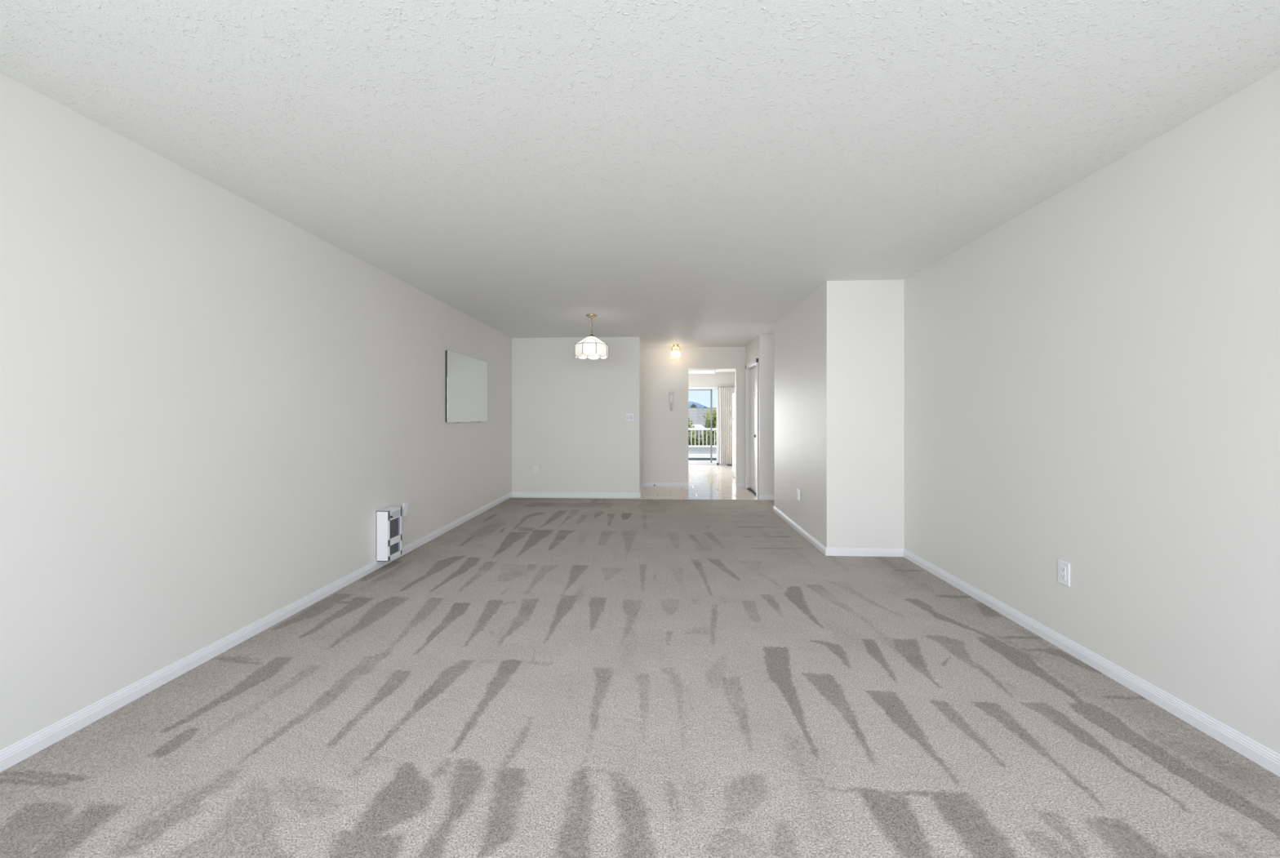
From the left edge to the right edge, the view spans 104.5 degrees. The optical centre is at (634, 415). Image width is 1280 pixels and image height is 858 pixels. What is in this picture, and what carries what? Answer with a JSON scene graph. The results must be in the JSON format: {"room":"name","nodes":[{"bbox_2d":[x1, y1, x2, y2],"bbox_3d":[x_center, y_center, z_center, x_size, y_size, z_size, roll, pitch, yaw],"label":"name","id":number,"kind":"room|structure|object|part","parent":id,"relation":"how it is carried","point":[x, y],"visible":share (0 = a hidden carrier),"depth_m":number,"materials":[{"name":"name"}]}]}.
{"room":"empty living room","nodes":[
{"label":"empty living room","id":0,"kind":"room"},
{"bbox_2d":[0,72,511,750],"bbox_3d":[-2.172,0.045,3.645,0.120,2.490,8.240,0,0,3],"label":"wall","id":1,"kind":"structure","parent":0,"point":[211,406],"depth_m":2.36,"materials":[{"name":"paint"}]},
{"bbox_2d":[0,492,512,772],"bbox_3d":[-2.109,1.205,3.582,0.013,0.070,8.120,0,0,3],"label":"baseboard","id":2,"kind":"structure","parent":1,"relation":"attached to","point":[11,755],"depth_m":2.35,"materials":[{"name":"white paint"}]},
{"bbox_2d":[376,506,401,561],"bbox_3d":[-2.027,0.973,4.103,0.117,0.406,0.200,0,0,3],"label":"wall heater","id":3,"kind":"object","parent":1,"relation":"attached to","point":[388,520],"visible":1,"depth_m":4.01,"materials":[{"name":"white metal"}]},
{"bbox_3d":[-1.986,0.973,4.101,0.010,0.406,0.200,0,0,3],"label":"panel","id":4,"kind":"part","parent":3,"relation":"part of","materials":[{"name":"white metal"}]},
{"bbox_3d":[-1.980,0.814,4.107,0.002,0.052,0.143,0,0,3],"label":"control plate","id":5,"kind":"part","parent":3,"relation":"part of","materials":[{"name":"white metal"}]},
{"bbox_2d":[403,502,408,516],"bbox_3d":[-2.059,0.840,4.455,0.017,0.122,0.072,0,0,3],"label":"power outlet","id":6,"kind":"object","parent":1,"relation":"attached to","point":[406,504],"visible":1,"depth_m":4.44,"materials":[{"name":"white plastic"}]},
{"bbox_2d":[445,350,487,422],"bbox_3d":[-1.977,-0.311,5.895,0.021,0.783,1.217,0,0,3],"label":"mirror","id":7,"kind":"object","parent":1,"relation":"attached to","point":[466,377],"visible":1,"depth_m":5.79,"materials":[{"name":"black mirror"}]},
{"bbox_2d":[511,337,639,498],"bbox_3d":[-0.907,0.045,7.642,1.965,2.490,0.120,0,0,3],"label":"wall","id":8,"kind":"structure","parent":0,"point":[568,421],"depth_m":7.58,"materials":[{"name":"paint"}]},
{"bbox_2d":[533,466,537,473],"bbox_3d":[-1.523,0.833,7.611,0.070,0.115,0.008,0,0,3],"label":"power outlet","id":9,"kind":"object","parent":8,"relation":"attached to","point":[535,468],"visible":1,"depth_m":7.61,"materials":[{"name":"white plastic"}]},
{"bbox_2d":[511,491,639,497],"bbox_3d":[-0.905,1.205,7.575,1.977,0.070,0.013,0,0,3],"label":"baseboard","id":10,"kind":"structure","parent":8,"relation":"attached to","point":[514,493],"depth_m":7.57,"materials":[{"name":"white paint"}]},
{"bbox_2d":[616,394,620,400],"bbox_3d":[-0.252,-0.276,7.525,0.060,0.104,0.040,0,0,3],"label":"thermostat","id":11,"kind":"object","parent":8,"relation":"attached to","point":[618,396],"visible":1,"depth_m":7.54,"materials":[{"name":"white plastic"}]},
{"bbox_2d":[626,413,632,421],"bbox_3d":[-0.082,0.021,7.527,0.108,0.110,0.018,0,0,3],"label":"light switch","id":12,"kind":"object","parent":8,"relation":"attached to","point":[628,416],"visible":1,"depth_m":7.53,"materials":[{"name":"white plastic"}]},
{"bbox_2d":[0,464,1279,857],"bbox_3d":[0.278,1.264,6.029,4.510,0.051,13.270,0,0,3],"label":"floor","id":13,"kind":"structure","parent":0,"point":[535,677],"depth_m":1.96,"materials":[{"name":"carpet"}]},
{"bbox_2d":[667,498,759,500],"bbox_3d":[0.950,1.240,7.355,1.775,0.008,0.017,0,0,3],"label":"trim","id":14,"kind":"structure","parent":13,"relation":"on","point":[668,499],"depth_m":7.35,"materials":[{"name":"beige wood"}]},
{"bbox_2d":[729,392,734,477],"bbox_3d":[2.298,0.390,9.723,0.764,1.700,0.730,0,0,3],"label":"refrigerator","id":15,"kind":"object","parent":13,"relation":"on","point":[733,393],"visible":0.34,"depth_m":9.91,"materials":[{"name":"white metal"}]},
{"bbox_3d":[1.988,0.598,9.740,0.045,1.065,0.730,0,0,3],"label":"fresh food door","id":16,"kind":"part","parent":15,"relation":"part of","materials":[{"name":"white metal"}]},
{"bbox_3d":[1.988,-0.205,9.740,0.045,0.510,0.730,0,0,3],"label":"freezer door","id":17,"kind":"part","parent":15,"relation":"part of","materials":[{"name":"white metal"}]},
{"bbox_2d":[0,0,1279,347],"bbox_3d":[0.767,-1.260,4.004,5.950,0.120,9.520,0,0,3],"label":"ceiling","id":18,"kind":"structure","parent":0,"point":[684,173],"depth_m":1.99,"materials":[{"name":"white paint"}]},
{"bbox_2d":[574,314,608,359],"bbox_3d":[-0.513,-0.944,5.897,0.382,0.512,0.382,0,0,3],"label":"pendant lamp","id":19,"kind":"object","parent":18,"relation":"hanging from","point":[591,347],"visible":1,"depth_m":5.77,"materials":[{"name":"white glass"}]},
{"bbox_3d":[-0.653,-0.766,5.772,0.001,0.153,0.156,0,0,-42],"label":"glass","id":20,"kind":"part","parent":19,"relation":"part of","materials":[{"name":"white glass"}]},
{"bbox_3d":[-0.596,-0.895,5.824,0.155,0.104,0.156,0,0,-42],"label":"roof glass","id":21,"kind":"part","parent":19,"relation":"part of","materials":[{"name":"white glass"}]},
{"bbox_3d":[-0.639,-0.766,6.037,0.156,0.153,0.001,0,0,-42],"label":"glass","id":22,"kind":"part","parent":19,"relation":"part of","materials":[{"name":"white glass"}]},
{"bbox_3d":[-0.520,-0.895,5.787,0.156,0.104,0.155,0,0,3],"label":"roof glass","id":23,"kind":"part","parent":19,"relation":"part of","materials":[{"name":"white glass"}]},
{"bbox_3d":[-0.524,-0.766,5.710,0.156,0.153,0.001,0,0,3],"label":"glass","id":24,"kind":"part","parent":19,"relation":"part of","materials":[{"name":"white glass"}]},
{"bbox_3d":[-0.513,-0.819,5.897,0.382,0.261,0.382,0,0,3],"label":"lamp shade","id":25,"kind":"part","parent":19,"relation":"part of","materials":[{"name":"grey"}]},
{"bbox_3d":[-0.503,-0.766,6.085,0.156,0.153,0.001,0,0,3],"label":"glass","id":26,"kind":"part","parent":19,"relation":"part of","materials":[{"name":"white glass"}]},
{"bbox_3d":[-0.440,-0.895,5.815,0.156,0.104,0.155,0,0,-42],"label":"roof glass","id":27,"kind":"part","parent":19,"relation":"part of","materials":[{"name":"white glass"}]},
{"bbox_3d":[-0.388,-0.766,5.757,0.156,0.153,0.001,0,0,-42],"label":"glass","id":28,"kind":"part","parent":19,"relation":"part of","materials":[{"name":"white glass"}]},
{"bbox_2d":[671,344,679,356],"bbox_3d":[0.689,-1.074,8.345,0.178,0.252,0.178,0,0,-21],"label":"ceiling lamp","id":29,"kind":"object","parent":18,"relation":"attached to","point":[673,345],"visible":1,"depth_m":8.33,"materials":[{"name":"white glass"}]},
{"bbox_2d":[640,340,642,489],"bbox_3d":[0.049,0.045,8.230,0.120,2.490,1.160,0,0,3],"label":"wall","id":30,"kind":"structure","parent":0,"point":[641,346],"depth_m":8.17,"materials":[{"name":"paint"}]},
{"bbox_2d":[639,483,643,497],"bbox_3d":[0.108,1.205,8.100,0.013,0.070,1.172,0,0,3],"label":"baseboard","id":31,"kind":"structure","parent":30,"relation":"attached to","point":[642,486],"depth_m":7.98,"materials":[{"name":"white paint"}]},
{"bbox_2d":[642,346,745,487],"bbox_3d":[1.458,0.045,8.673,2.645,2.490,0.120,0,0,3],"label":"wall","id":32,"kind":"structure","parent":0,"point":[664,430],"depth_m":8.65,"materials":[{"name":"paint"}]},
{"bbox_2d":[642,482,688,487],"bbox_3d":[0.535,1.205,8.657,0.803,0.070,0.013,0,0,3],"label":"baseboard","id":33,"kind":"structure","parent":32,"relation":"attached to","point":[645,484],"depth_m":8.65,"materials":[{"name":"white paint"}]},
{"bbox_2d":[668,391,674,410],"bbox_3d":[0.642,-0.255,8.637,0.103,0.337,0.042,0,0,3],"label":"telephone","id":34,"kind":"object","parent":32,"relation":"attached to","point":[671,398],"visible":1,"depth_m":8.63,"materials":[{"name":"white"}]},
{"bbox_2d":[736,483,745,487],"bbox_3d":[1.836,1.205,8.585,0.160,0.070,0.013,0,0,3],"label":"baseboard","id":35,"kind":"structure","parent":32,"relation":"attached to","point":[738,485],"depth_m":8.58,"materials":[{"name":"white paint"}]},
{"bbox_2d":[688,460,716,462],"bbox_3d":[1.515,1.335,13.434,4.744,0.131,1.405,0,0,3],"label":"floor","id":36,"kind":"structure","parent":0,"point":[713,461],"depth_m":13.98,"materials":[{"name":"white"}]},
{"bbox_2d":[688,427,716,460],"bbox_3d":[1.488,0.865,14.240,4.600,1.050,0.120,0,0,3],"label":"balcony railing","id":37,"kind":"object","parent":36,"relation":"on","point":[701,452],"visible":0.03,"depth_m":14.19,"materials":[{"name":"white"}]},
{"bbox_3d":[1.488,0.380,14.240,4.600,0.056,0.120,0,0,3],"label":"rail","id":38,"kind":"part","parent":37,"relation":"part of","materials":[{"name":"white"}]},
{"bbox_3d":[1.488,0.872,14.240,4.600,0.047,0.080,0,0,3],"label":"rail","id":39,"kind":"part","parent":37,"relation":"part of","materials":[{"name":"white"}]},
{"bbox_2d":[688,372,734,386],"bbox_3d":[0.992,0.095,12.695,3.780,2.390,0.120,0,0,3],"label":"wall","id":40,"kind":"structure","parent":0,"point":[718,379],"depth_m":12.58,"materials":[{"name":"white paint"}]},
{"bbox_2d":[688,386,719,464],"bbox_3d":[1.211,0.255,12.666,1.920,1.970,0.112,0,0,3],"label":"door","id":41,"kind":"structure","parent":40,"relation":"in","point":[710,388],"depth_m":12.58,"materials":[{"name":"white plastic"}]},
{"bbox_3d":[1.151,1.175,12.661,1.642,0.040,0.020,0,0,3],"label":"rail","id":42,"kind":"part","parent":41,"relation":"part of","materials":[{"name":"white plastic"}]},
{"bbox_2d":[717,386,734,463],"bbox_3d":[2.392,0.235,12.486,0.600,1.940,0.142,0,0,3],"label":"curtain","id":43,"kind":"object","parent":40,"relation":"attached to","point":[725,393],"visible":0.75,"depth_m":12.45,"materials":[{"name":"white fabric"}]},
{"bbox_2d":[708,368,734,372],"bbox_3d":[0.885,-1.210,10.763,4.020,0.220,3.990,0,0,3],"label":"ceiling","id":44,"kind":"structure","parent":0,"point":[716,370],"depth_m":11.94,"materials":[{"name":"white paint"}]},
{"bbox_2d":[688,369,715,373],"bbox_3d":[1.297,-1.055,11.851,1.242,0.090,0.170,0,0,3],"label":"fluorescent light","id":45,"kind":"object","parent":44,"relation":"attached to","point":[690,371],"visible":0.46,"depth_m":11.76,"materials":[{"name":"white plastic"}]},
{"bbox_2d":[768,334,773,500],"bbox_3d":[2.889,0.045,7.332,1.840,2.490,0.120,0,0,3],"label":"wall","id":46,"kind":"structure","parent":0,"point":[771,337],"depth_m":7.32,"materials":[{"name":"paint"}]},
{"bbox_2d":[760,494,773,499],"bbox_3d":[2.825,1.205,7.269,1.960,0.070,0.013,0,0,3],"label":"baseboard","id":47,"kind":"structure","parent":46,"relation":"attached to","point":[762,496],"depth_m":7.31,"materials":[{"name":"white paint"}]},
{"bbox_2d":[745,280,904,548],"bbox_3d":[2.146,0.045,6.477,0.690,2.490,4.190,0,0,3],"label":"wall","id":48,"kind":"structure","parent":0,"point":[839,353],"depth_m":4.40,"materials":[{"name":"paint"}]},
{"bbox_2d":[746,366,755,496],"bbox_3d":[1.915,0.224,7.949,0.154,2.031,0.907,0,0,3],"label":"door","id":49,"kind":"structure","parent":48,"relation":"in","point":[753,371],"depth_m":8.07,"materials":[{"name":"white paint"}]},
{"bbox_3d":[1.936,-0.515,8.154,0.009,0.250,0.272,0,0,3],"label":"panel","id":50,"kind":"part","parent":49,"relation":"part of","materials":[{"name":"white paint"}]},
{"bbox_3d":[1.936,0.005,8.154,0.009,0.570,0.272,0,0,3],"label":"panel","id":51,"kind":"part","parent":49,"relation":"part of","materials":[{"name":"white paint"}]},
{"bbox_3d":[1.936,0.745,8.154,0.009,0.650,0.272,0,0,3],"label":"panel","id":52,"kind":"part","parent":49,"relation":"part of","materials":[{"name":"white paint"}]},
{"bbox_3d":[1.913,0.005,7.743,0.009,0.570,0.272,0,0,3],"label":"panel","id":53,"kind":"part","parent":49,"relation":"part of","materials":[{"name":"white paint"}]},
{"bbox_3d":[1.913,0.745,7.743,0.009,0.650,0.272,0,0,3],"label":"panel","id":54,"kind":"part","parent":49,"relation":"part of","materials":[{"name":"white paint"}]},
{"bbox_2d":[745,358,758,498],"bbox_3d":[1.932,0.188,7.948,0.138,2.105,1.039,0,0,3],"label":"trim","id":55,"kind":"structure","parent":48,"relation":"attached to","point":[753,363],"depth_m":8.39,"materials":[{"name":"white paint"}]},
{"bbox_2d":[796,488,799,500],"bbox_3d":[1.745,0.840,5.287,0.018,0.115,0.070,0,0,3],"label":"power outlet","id":56,"kind":"object","parent":48,"relation":"attached to","point":[797,490],"visible":1,"depth_m":5.27,"materials":[{"name":"white plastic"}]},
{"bbox_2d":[773,505,826,555],"bbox_3d":[1.756,1.205,5.431,0.013,0.070,2.084,0,0,3],"label":"baseboard","id":57,"kind":"structure","parent":48,"relation":"attached to","point":[810,538],"depth_m":5.13,"materials":[{"name":"white paint"}]},
{"bbox_2d":[825,547,903,556],"bbox_3d":[2.034,1.205,4.378,0.682,0.070,0.013,0,0,3],"label":"baseboard","id":58,"kind":"structure","parent":48,"relation":"attached to","point":[867,552],"depth_m":4.37,"materials":[{"name":"white paint"}]},
{"bbox_2d":[904,68,1279,754],"bbox_3d":[2.351,0.045,2.850,0.120,2.490,7.150,0,0,3],"label":"wall","id":59,"kind":"structure","parent":0,"point":[1092,378],"depth_m":2.25,"materials":[{"name":"paint"}]},
{"bbox_2d":[1057,560,1070,586],"bbox_3d":[2.274,0.833,2.627,0.008,0.121,0.074,0,0,3],"label":"power outlet","id":60,"kind":"object","parent":59,"relation":"attached to","point":[1064,568],"visible":1,"depth_m":2.62,"materials":[{"name":"white plastic"}]},
{"bbox_2d":[1060,565,1066,580],"bbox_3d":[2.272,0.833,2.627,0.003,0.068,0.033,0,0,3],"label":"receptacle","id":61,"kind":"object","parent":60,"relation":"attached to","point":[1063,568],"depth_m":2.62,"materials":[{"name":"white plastic"}]},
{"bbox_2d":[903,548,1279,777],"bbox_3d":[2.228,1.205,1.825,0.013,0.070,5.090,0,0,3],"label":"baseboard","id":62,"kind":"structure","parent":59,"relation":"attached to","point":[1244,745],"depth_m":2.24,"materials":[{"name":"white paint"}]},
{"label":"outside","id":63,"kind":"structure","parent":0,"visible":0},
{"bbox_3d":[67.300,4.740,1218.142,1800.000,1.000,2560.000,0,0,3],"label":"ground","id":64,"kind":"structure","parent":63,"visible":0},
{"bbox_2d":[688,416,694,441],"bbox_3d":[1.685,2.030,18.942,1.287,4.419,0.840,0,0,3],"label":"tree","id":65,"kind":"object","parent":64,"relation":"on","point":[690,424],"visible":0.06,"depth_m":18.86,"materials":[{"name":"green plant"}]},
{"bbox_2d":[690,424,705,439],"bbox_3d":[3.018,2.340,24.170,0.760,3.800,2.600,0,0,3],"label":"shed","id":66,"kind":"object","parent":64,"relation":"on","point":[695,425],"visible":0.17,"depth_m":24.31,"materials":[{"name":"white"}]},
{"bbox_2d":[688,407,716,444],"bbox_3d":[5.756,1.855,31.681,25.000,4.770,8.900,0,0,3],"label":"house","id":67,"kind":"structure","parent":64,"relation":"on","point":[695,415],"depth_m":29.77,"materials":[{"name":"white paint"}]},
{"bbox_2d":[688,431,716,456],"bbox_3d":[2.462,2.380,17.589,4.702,3.719,0.989,0,0,3],"label":"hedge","id":68,"kind":"object","parent":64,"relation":"on","point":[697,436],"visible":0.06,"depth_m":17.51,"materials":[{"name":"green plant"}]},
{"bbox_2d":[702,408,716,444],"bbox_3d":[3.434,1.977,19.842,1.403,4.525,1.051,0,0,3],"label":"tree","id":69,"kind":"object","parent":64,"relation":"on","point":[713,415],"visible":0.23,"depth_m":19.75,"materials":[{"name":"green plant"}]},
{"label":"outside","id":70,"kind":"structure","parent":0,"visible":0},
{"bbox_2d":[688,400,706,407],"bbox_3d":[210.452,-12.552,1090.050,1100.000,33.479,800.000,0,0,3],"label":"hill","id":71,"kind":"structure","parent":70,"point":[698,405],"depth_m":933.39,"materials":[{"name":"blue"}]}
]}

